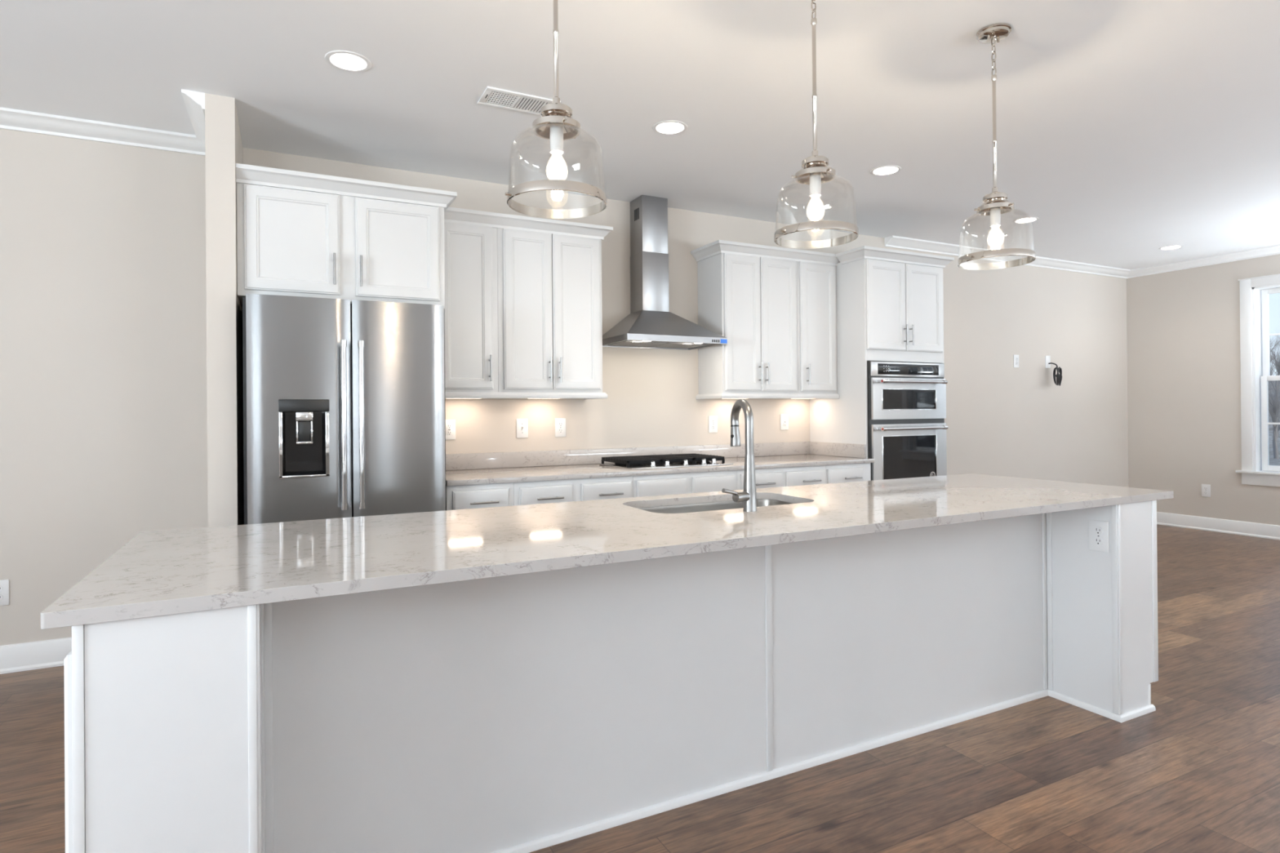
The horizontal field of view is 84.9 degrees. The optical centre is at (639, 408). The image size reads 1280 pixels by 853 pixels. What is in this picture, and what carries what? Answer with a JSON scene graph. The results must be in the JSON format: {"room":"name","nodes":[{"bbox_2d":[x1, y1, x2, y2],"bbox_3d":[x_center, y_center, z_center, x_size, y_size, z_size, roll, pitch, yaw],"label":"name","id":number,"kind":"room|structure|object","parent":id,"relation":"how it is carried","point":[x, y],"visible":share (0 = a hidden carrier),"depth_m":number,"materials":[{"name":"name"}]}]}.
{"room":"kitchen","nodes":[
{"label":"kitchen","id":0,"kind":"room"},
{"bbox_2d":[204,93,244,527],"bbox_3d":[-2.143,-0.089,3.641,0.122,2.798,0.701,0,0,-27],"label":"wall partition","id":1,"kind":"structure","parent":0,"point":[223,140],"depth_m":3.33,"materials":[{"name":"beige paint"}]},
{"bbox_2d":[0,88,205,155],"bbox_3d":[-2.165,-1.462,-0.764,3.864,0.076,8.566,0,0,-27],"label":"trim","id":2,"kind":"structure","parent":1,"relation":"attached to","point":[12,119],"depth_m":3.62,"materials":[{"name":"white paint"}]},
{"bbox_2d":[0,128,1128,645],"bbox_3d":[-0.202,-0.101,5.124,13.052,2.798,0.200,0,0,-27],"label":"wall","id":3,"kind":"structure","parent":0,"point":[104,396],"depth_m":3.85,"materials":[{"name":"beige paint"}]},
{"bbox_2d":[0,579,8,605],"bbox_3d":[-3.195,0.921,3.491,0.080,0.128,0.009,0,0,-27],"label":"wall outlet","id":4,"kind":"object","parent":3,"relation":"attached to","point":[4,584],"visible":1,"depth_m":3.50,"materials":[{"name":"white plastic"}]},
{"bbox_2d":[0,636,71,674],"bbox_3d":[-3.852,1.255,2.756,3.986,0.135,0.727,0,0,-27],"label":"baseboard","id":5,"kind":"structure","parent":3,"relation":"attached to","point":[19,657],"depth_m":3.54,"materials":[{"name":"white paint"}]},
{"bbox_2d":[235,163,457,306],"bbox_3d":[-1.625,-0.869,3.911,1.054,0.627,0.691,0,0,-27],"label":"upper cabinet","id":6,"kind":"object","parent":3,"relation":"attached to","point":[300,233],"visible":0.94,"depth_m":3.60,"materials":[{"name":"white paint"}]},
{"bbox_2d":[445,419,455,439],"bbox_3d":[-1.221,0.135,4.491,0.080,0.128,0.010,0,0,-27],"label":"wall outlet","id":7,"kind":"object","parent":3,"relation":"attached to","point":[450,424],"visible":0.91,"depth_m":4.49,"materials":[{"name":"white plastic"}]},
{"bbox_2d":[446,424,452,435],"bbox_3d":[-1.220,0.135,4.490,0.034,0.068,0.004,0,0,-27],"label":"receptacle","id":8,"kind":"object","parent":7,"relation":"attached to","point":[449,427],"depth_m":4.49,"materials":[{"name":"white plastic"}]},
{"bbox_2d":[444,206,499,398],"bbox_3d":[-1.101,-0.623,4.342,0.376,1.125,0.391,0,0,-27],"label":"upper cabinet","id":9,"kind":"object","parent":3,"relation":"attached to","point":[470,236],"visible":0.79,"depth_m":4.21,"materials":[{"name":"white paint"}]},
{"bbox_2d":[516,418,528,437],"bbox_3d":[-0.786,0.132,4.704,0.080,0.128,0.022,0,0,-27],"label":"light switch","id":10,"kind":"object","parent":3,"relation":"attached to","point":[522,424],"visible":1,"depth_m":4.71,"materials":[{"name":"white plastic"}]},
{"bbox_2d":[497,213,613,399],"bbox_3d":[-0.595,-0.626,4.597,0.757,1.125,0.391,0,0,-27],"label":"upper cabinet","id":11,"kind":"object","parent":3,"relation":"attached to","point":[549,271],"visible":0.96,"depth_m":4.43,"materials":[{"name":"white paint"}]},
{"bbox_2d":[555,417,565,436],"bbox_3d":[-0.546,0.130,4.831,0.080,0.128,0.009,0,0,-27],"label":"wall outlet","id":12,"kind":"object","parent":3,"relation":"attached to","point":[560,423],"visible":1,"depth_m":4.83,"materials":[{"name":"white plastic"}]},
{"bbox_2d":[445,441,866,470],"bbox_3d":[0.170,0.332,4.839,3.110,0.104,0.634,0,0,-27],"label":"backsplash","id":13,"kind":"structure","parent":3,"relation":"attached to","point":[582,456],"depth_m":5.02,"materials":[{"name":"stone"}]},
{"bbox_2d":[602,195,727,350],"bbox_3d":[0.144,-0.973,4.901,0.766,1.059,0.516,0,0,-27],"label":"range hood","id":14,"kind":"object","parent":3,"relation":"attached to","point":[650,323],"visible":0.98,"depth_m":4.93,"materials":[{"name":"silver metal"}]},
{"bbox_2d":[708,416,717,432],"bbox_3d":[0.567,0.121,5.392,0.080,0.128,0.009,0,0,-27],"label":"wall outlet","id":15,"kind":"object","parent":3,"relation":"attached to","point":[713,420],"visible":1,"depth_m":5.39,"materials":[{"name":"white plastic"}]},
{"bbox_2d":[690,240,801,399],"bbox_3d":[0.812,-0.636,5.306,0.744,1.125,0.391,0,0,-27],"label":"upper cabinet","id":16,"kind":"object","parent":3,"relation":"attached to","point":[747,292],"visible":1,"depth_m":5.17,"materials":[{"name":"white paint"}]},
{"bbox_2d":[780,413,788,430],"bbox_3d":[1.181,0.108,5.702,0.080,0.128,0.010,0,0,-27],"label":"wall outlet","id":17,"kind":"object","parent":3,"relation":"attached to","point":[784,417],"visible":1,"depth_m":5.70,"materials":[{"name":"white plastic"}]},
{"bbox_2d":[782,417,786,426],"bbox_3d":[1.182,0.108,5.700,0.034,0.068,0.004,0,0,-27],"label":"receptacle","id":18,"kind":"object","parent":17,"relation":"attached to","point":[784,420],"depth_m":5.70,"materials":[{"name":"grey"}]},
{"bbox_2d":[796,249,839,398],"bbox_3d":[1.320,-0.640,5.562,0.394,1.125,0.391,0,0,-27],"label":"upper cabinet","id":19,"kind":"object","parent":3,"relation":"attached to","point":[816,283],"visible":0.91,"depth_m":5.42,"materials":[{"name":"white paint"}]},
{"bbox_2d":[1013,354,1018,367],"bbox_3d":[3.774,-0.476,7.012,0.080,0.128,0.009,0,0,-27],"label":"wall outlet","id":20,"kind":"object","parent":3,"relation":"attached to","point":[1015,357],"visible":1,"depth_m":7.01,"materials":[{"name":"white plastic"}]},
{"bbox_2d":[1044,355,1050,368],"bbox_3d":[4.221,-0.483,7.238,0.080,0.128,0.008,0,0,-27],"label":"cable plate","id":21,"kind":"object","parent":3,"relation":"attached to","point":[1047,358],"visible":1,"depth_m":7.23,"materials":[{"name":"white plastic"}]},
{"bbox_2d":[1048,362,1062,386],"bbox_3d":[4.282,-0.353,7.148,0.125,0.243,0.173,0,0,0],"label":"coiled cable","id":22,"kind":"object","parent":21,"relation":"hanging from","point":[1059,376],"visible":1,"depth_m":7.15,"materials":[{"name":"black plastic"}]},
{"bbox_2d":[0,0,1279,269],"bbox_3d":[1.758,-1.607,1.214,13.052,0.160,8.966,0,0,-27],"label":"ceiling","id":23,"kind":"structure","parent":0,"point":[1131,130],"depth_m":3.35,"materials":[{"name":"white paint"}]},
{"bbox_2d":[324,49,371,72],"bbox_3d":[-1.255,-1.525,3.018,0.188,0.067,0.188,0,0,-27],"label":"recessed light","id":24,"kind":"object","parent":23,"relation":"in","point":[345,60],"visible":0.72,"depth_m":3.06,"materials":[{"name":"white paint"}]},
{"bbox_2d":[477,86,560,115],"bbox_3d":[-0.590,-1.496,3.425,0.363,0.009,0.195,0,0,-27],"label":"ceiling vent","id":25,"kind":"object","parent":23,"relation":"in","point":[491,96],"visible":0.8,"depth_m":3.40,"materials":[{"name":"white metal"}]},
{"bbox_2d":[485,91,518,107],"bbox_3d":[-0.666,-1.496,3.386,0.132,0.004,0.135,0,0,-27],"label":"grille","id":26,"kind":"object","parent":25,"relation":"attached to","point":[495,99],"depth_m":3.39,"materials":[{"name":"white metal"}]},
{"bbox_2d":[505,0,606,218],"bbox_3d":[-0.237,-1.041,1.980,0.298,0.934,0.280,0,0,-27],"label":"pendant light","id":27,"kind":"object","parent":23,"relation":"hanging from","point":[556,123],"visible":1,"depth_m":1.97,"materials":[{"name":"silver metal"}]},
{"bbox_2d":[550,122,563,155],"bbox_3d":[-0.234,-0.773,1.979,0.038,0.098,0.038,0,0,-27],"label":"socket","id":28,"kind":"object","parent":27,"relation":"attached to","point":[556,131],"depth_m":1.96,"materials":[{"name":"white plastic"}]},
{"bbox_2d":[652,120,687,134],"bbox_3d":[0.162,-1.535,3.752,0.188,0.067,0.188,0,0,-27],"label":"recessed light","id":29,"kind":"object","parent":23,"relation":"in","point":[669,126],"visible":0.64,"depth_m":3.80,"materials":[{"name":"white paint"}]},
{"bbox_2d":[773,0,858,248],"bbox_3d":[0.600,-1.047,2.401,0.298,0.934,0.280,0,0,-27],"label":"pendant light","id":30,"kind":"object","parent":23,"relation":"hanging from","point":[815,171],"visible":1,"depth_m":2.39,"materials":[{"name":"silver metal"}]},
{"bbox_2d":[809,172,821,197],"bbox_3d":[0.602,-0.779,2.401,0.038,0.098,0.038,0,0,-27],"label":"socket","id":31,"kind":"object","parent":30,"relation":"attached to","point":[815,180],"depth_m":2.39,"materials":[{"name":"white plastic"}]},
{"bbox_2d":[870,164,901,175],"bbox_3d":[1.565,-1.545,4.455,0.188,0.067,0.188,0,0,-27],"label":"recessed light","id":32,"kind":"object","parent":23,"relation":"in","point":[890,169],"visible":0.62,"depth_m":4.50,"materials":[{"name":"white paint"}]},
{"bbox_2d":[957,22,1035,270],"bbox_3d":[1.430,-1.052,2.819,0.298,0.934,0.280,0,0,-27],"label":"pendant light","id":33,"kind":"object","parent":23,"relation":"hanging from","point":[996,203],"visible":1,"depth_m":2.81,"materials":[{"name":"silver metal"}]},
{"bbox_2d":[990,206,1000,226],"bbox_3d":[1.432,-0.785,2.819,0.038,0.098,0.038,0,0,-27],"label":"socket","id":34,"kind":"object","parent":33,"relation":"attached to","point":[995,214],"depth_m":2.80,"materials":[{"name":"white plastic"}]},
{"bbox_2d":[1012,217,1039,223],"bbox_3d":[3.124,-1.554,5.667,0.188,0.067,0.188,0,0,-27],"label":"recessed light","id":35,"kind":"object","parent":23,"relation":"in","point":[1026,220],"visible":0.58,"depth_m":5.71,"materials":[{"name":"white paint"}]},
{"bbox_2d":[1159,244,1182,249],"bbox_3d":[5.073,-1.568,6.688,0.188,0.067,0.188,0,0,-27],"label":"recessed light","id":36,"kind":"object","parent":23,"relation":"in","point":[1169,247],"visible":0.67,"depth_m":6.72,"materials":[{"name":"white paint"}]},
{"bbox_2d":[0,524,1279,852],"bbox_3d":[1.782,1.331,1.206,13.052,0.120,8.966,0,0,-27],"label":"floor","id":37,"kind":"structure","parent":0,"point":[1199,772],"depth_m":2.45,"materials":[{"name":"brown wood"}]},
{"bbox_2d":[242,293,445,524],"bbox_3d":[-1.588,0.383,3.797,0.947,1.846,0.856,0,0,-27],"label":"refrigerator","id":38,"kind":"object","parent":37,"relation":"on","point":[344,406],"visible":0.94,"depth_m":3.45,"materials":[{"name":"silver metal"}]},
{"bbox_2d":[445,482,513,510],"bbox_3d":[-1.021,0.862,4.178,0.377,0.880,0.736,0,0,-27],"label":"base cabinet","id":39,"kind":"object","parent":37,"relation":"on","point":[495,495],"visible":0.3,"depth_m":3.88,"materials":[{"name":"white paint"}]},
{"bbox_2d":[445,453,875,486],"bbox_3d":[0.194,0.398,4.812,3.128,0.030,0.703,0,0,-27],"label":"countertop","id":40,"kind":"structure","parent":39,"relation":"on","point":[534,473],"depth_m":4.44,"materials":[{"name":"stone"}]},
{"bbox_2d":[599,453,733,469],"bbox_3d":[0.177,0.357,4.797,0.770,0.053,0.512,0,0,-27],"label":"gas cooktop","id":41,"kind":"object","parent":40,"relation":"in","point":[674,460],"visible":1,"depth_m":4.68,"materials":[{"name":"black metal"}]},
{"bbox_2d":[599,461,733,469],"bbox_3d":[0.178,0.379,4.797,0.770,0.008,0.512,0,0,-27],"label":"tray","id":42,"kind":"object","parent":41,"relation":"on","point":[673,464],"depth_m":4.61,"materials":[{"name":"silver metal"}]},
{"bbox_2d":[513,475,633,506],"bbox_3d":[-0.514,0.859,4.434,0.756,0.880,0.736,0,0,-27],"label":"base cabinet","id":43,"kind":"object","parent":37,"relation":"on","point":[537,492],"visible":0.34,"depth_m":4.14,"materials":[{"name":"white paint"}]},
{"bbox_2d":[63,500,1158,852],"bbox_3d":[0.348,0.845,2.591,3.717,0.884,0.997,0,0,-27],"label":"kitchen island","id":44,"kind":"object","parent":37,"relation":"on","point":[526,713],"visible":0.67,"depth_m":2.11,"materials":[{"name":"white paint"}]},
{"bbox_2d":[40,473,1173,629],"bbox_3d":[0.373,0.388,2.616,3.845,0.030,1.005,0,0,-27],"label":"island countertop","id":45,"kind":"structure","parent":44,"relation":"on","point":[157,573],"depth_m":2.06,"materials":[{"name":"stone"}]},
{"bbox_2d":[637,498,793,513],"bbox_3d":[0.320,0.502,2.808,0.761,0.196,0.412,0,0,-27],"label":"sink","id":46,"kind":"object","parent":45,"relation":"in","point":[691,508],"visible":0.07,"depth_m":3.01,"materials":[{"name":"silver metal"}]},
{"bbox_2d":[721,399,756,511],"bbox_3d":[0.375,0.168,2.577,0.112,0.409,0.262,-1,0,15],"label":"kitchen faucet","id":47,"kind":"object","parent":45,"relation":"on","point":[748,496],"visible":1,"depth_m":2.54,"materials":[{"name":"silver metal"}]},
{"bbox_2d":[1088,519,1109,552],"bbox_3d":[1.917,0.532,2.924,0.009,0.128,0.080,0,0,-27],"label":"island outlet","id":48,"kind":"object","parent":44,"relation":"attached to","point":[1099,534],"visible":1,"depth_m":2.92,"materials":[{"name":"white plastic"}]},
{"bbox_2d":[1093,537,1102,545],"bbox_3d":[1.916,0.554,2.924,0.004,0.035,0.035,0,0,-27],"label":"receptacle","id":49,"kind":"object","parent":48,"relation":"attached to","point":[1097,540],"depth_m":2.92,"materials":[{"name":"white plastic"}]},
{"bbox_2d":[1093,526,1102,534],"bbox_3d":[1.916,0.510,2.924,0.004,0.035,0.035,0,0,-27],"label":"receptacle","id":50,"kind":"object","parent":48,"relation":"attached to","point":[1097,530],"depth_m":2.92,"materials":[{"name":"white plastic"}]},
{"bbox_2d":[632,470,737,497],"bbox_3d":[0.170,0.854,4.778,0.774,0.880,0.736,0,0,-27],"label":"base cabinet","id":51,"kind":"object","parent":37,"relation":"on","point":[702,482],"visible":0.12,"depth_m":4.47,"materials":[{"name":"white paint"}]},
{"bbox_2d":[737,465,826,489],"bbox_3d":[0.857,0.849,5.125,0.763,0.880,0.736,0,0,-27],"label":"base cabinet","id":52,"kind":"object","parent":37,"relation":"on","point":[806,475],"visible":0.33,"depth_m":4.85,"materials":[{"name":"white paint"}]},
{"bbox_2d":[825,462,871,484],"bbox_3d":[1.392,0.846,5.394,0.433,0.880,0.736,0,0,-27],"label":"base cabinet","id":53,"kind":"object","parent":37,"relation":"on","point":[835,473],"visible":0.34,"depth_m":5.09,"materials":[{"name":"white paint"}]},
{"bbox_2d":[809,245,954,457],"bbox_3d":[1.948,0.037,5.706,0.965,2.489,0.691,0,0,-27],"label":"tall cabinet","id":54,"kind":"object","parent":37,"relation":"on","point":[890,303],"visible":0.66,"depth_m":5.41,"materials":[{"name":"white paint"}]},
{"bbox_2d":[866,360,947,480],"bbox_3d":[1.987,0.201,5.631,0.810,1.120,0.628,0,0,-27],"label":"double oven","id":55,"kind":"object","parent":54,"relation":"in","point":[907,428],"visible":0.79,"depth_m":5.40,"materials":[{"name":"silver metal"}]},
{"bbox_2d":[1126,253,1279,525],"bbox_3d":[7.509,-0.168,4.102,0.200,2.798,8.566,0,0,-27],"label":"wall","id":56,"kind":"structure","parent":0,"point":[1183,326],"depth_m":7.32,"materials":[{"name":"beige paint"}]},
{"bbox_2d":[884,235,1279,278],"bbox_3d":[5.755,-1.516,3.227,3.702,0.076,8.566,0,0,-27],"label":"trim","id":57,"kind":"structure","parent":56,"relation":"attached to","point":[895,242],"depth_m":7.03,"materials":[{"name":"white paint"}]},
{"bbox_2d":[1201,484,1210,497],"bbox_3d":[5.831,0.844,7.210,0.009,0.128,0.080,0,0,-27],"label":"wall outlet","id":58,"kind":"object","parent":56,"relation":"attached to","point":[1206,489],"visible":1,"depth_m":7.21,"materials":[{"name":"white plastic"}]},
{"bbox_2d":[1156,511,1279,540],"bbox_3d":[5.771,1.176,3.217,3.717,0.135,8.566,0,0,-27],"label":"baseboard","id":59,"kind":"structure","parent":56,"relation":"attached to","point":[1210,524],"depth_m":7.09,"materials":[{"name":"white paint"}]},
{"bbox_2d":[1235,273,1279,486],"bbox_3d":[6.265,-0.270,6.485,0.235,2.026,1.154,0,0,-27],"label":"window","id":60,"kind":"structure","parent":56,"relation":"in","point":[1255,348],"depth_m":6.86,"materials":[{"name":"white paint"}]},
{"label":"outside","id":61,"kind":"structure","parent":0,"visible":0},
{"bbox_2d":[1268,380,1279,466],"bbox_3d":[21.292,0.282,27.972,44.800,4.896,58.800,0,0,-27],"label":"ground","id":62,"kind":"structure","parent":61,"point":[1273,461],"depth_m":22.24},
{"bbox_2d":[1268,367,1279,458],"bbox_3d":[17.181,-0.172,19.159,1.888,3.524,1.283,0,0,-22],"label":"bare tree","id":63,"kind":"object","parent":62,"relation":"on","point":[1273,411],"visible":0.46,"depth_m":18.92,"materials":[{"name":"grey plant"}]},
{"bbox_2d":[1269,327,1279,375],"bbox_3d":[23.329,-1.884,26.568,1.423,3.907,2.093,0,0,-6],"label":"bare tree","id":64,"kind":"object","parent":62,"relation":"on","point":[1270,344],"visible":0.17,"depth_m":26.12,"materials":[{"name":"grey plant"}]},
{"bbox_2d":[1270,332,1279,399],"bbox_3d":[28.799,-2.099,31.541,2.298,4.290,1.562,-1,0,9],"label":"bare tree","id":65,"kind":"object","parent":62,"relation":"on","point":[1276,383],"visible":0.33,"depth_m":31.75,"materials":[{"name":"grey plant"}]},
{"bbox_2d":[1271,333,1279,375],"bbox_3d":[26.178,-1.823,28.336,1.888,3.524,1.283,-1,0,41],"label":"bare tree","id":66,"kind":"object","parent":62,"relation":"on","point":[1277,363],"visible":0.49,"depth_m":28.35,"materials":[{"name":"grey plant"}]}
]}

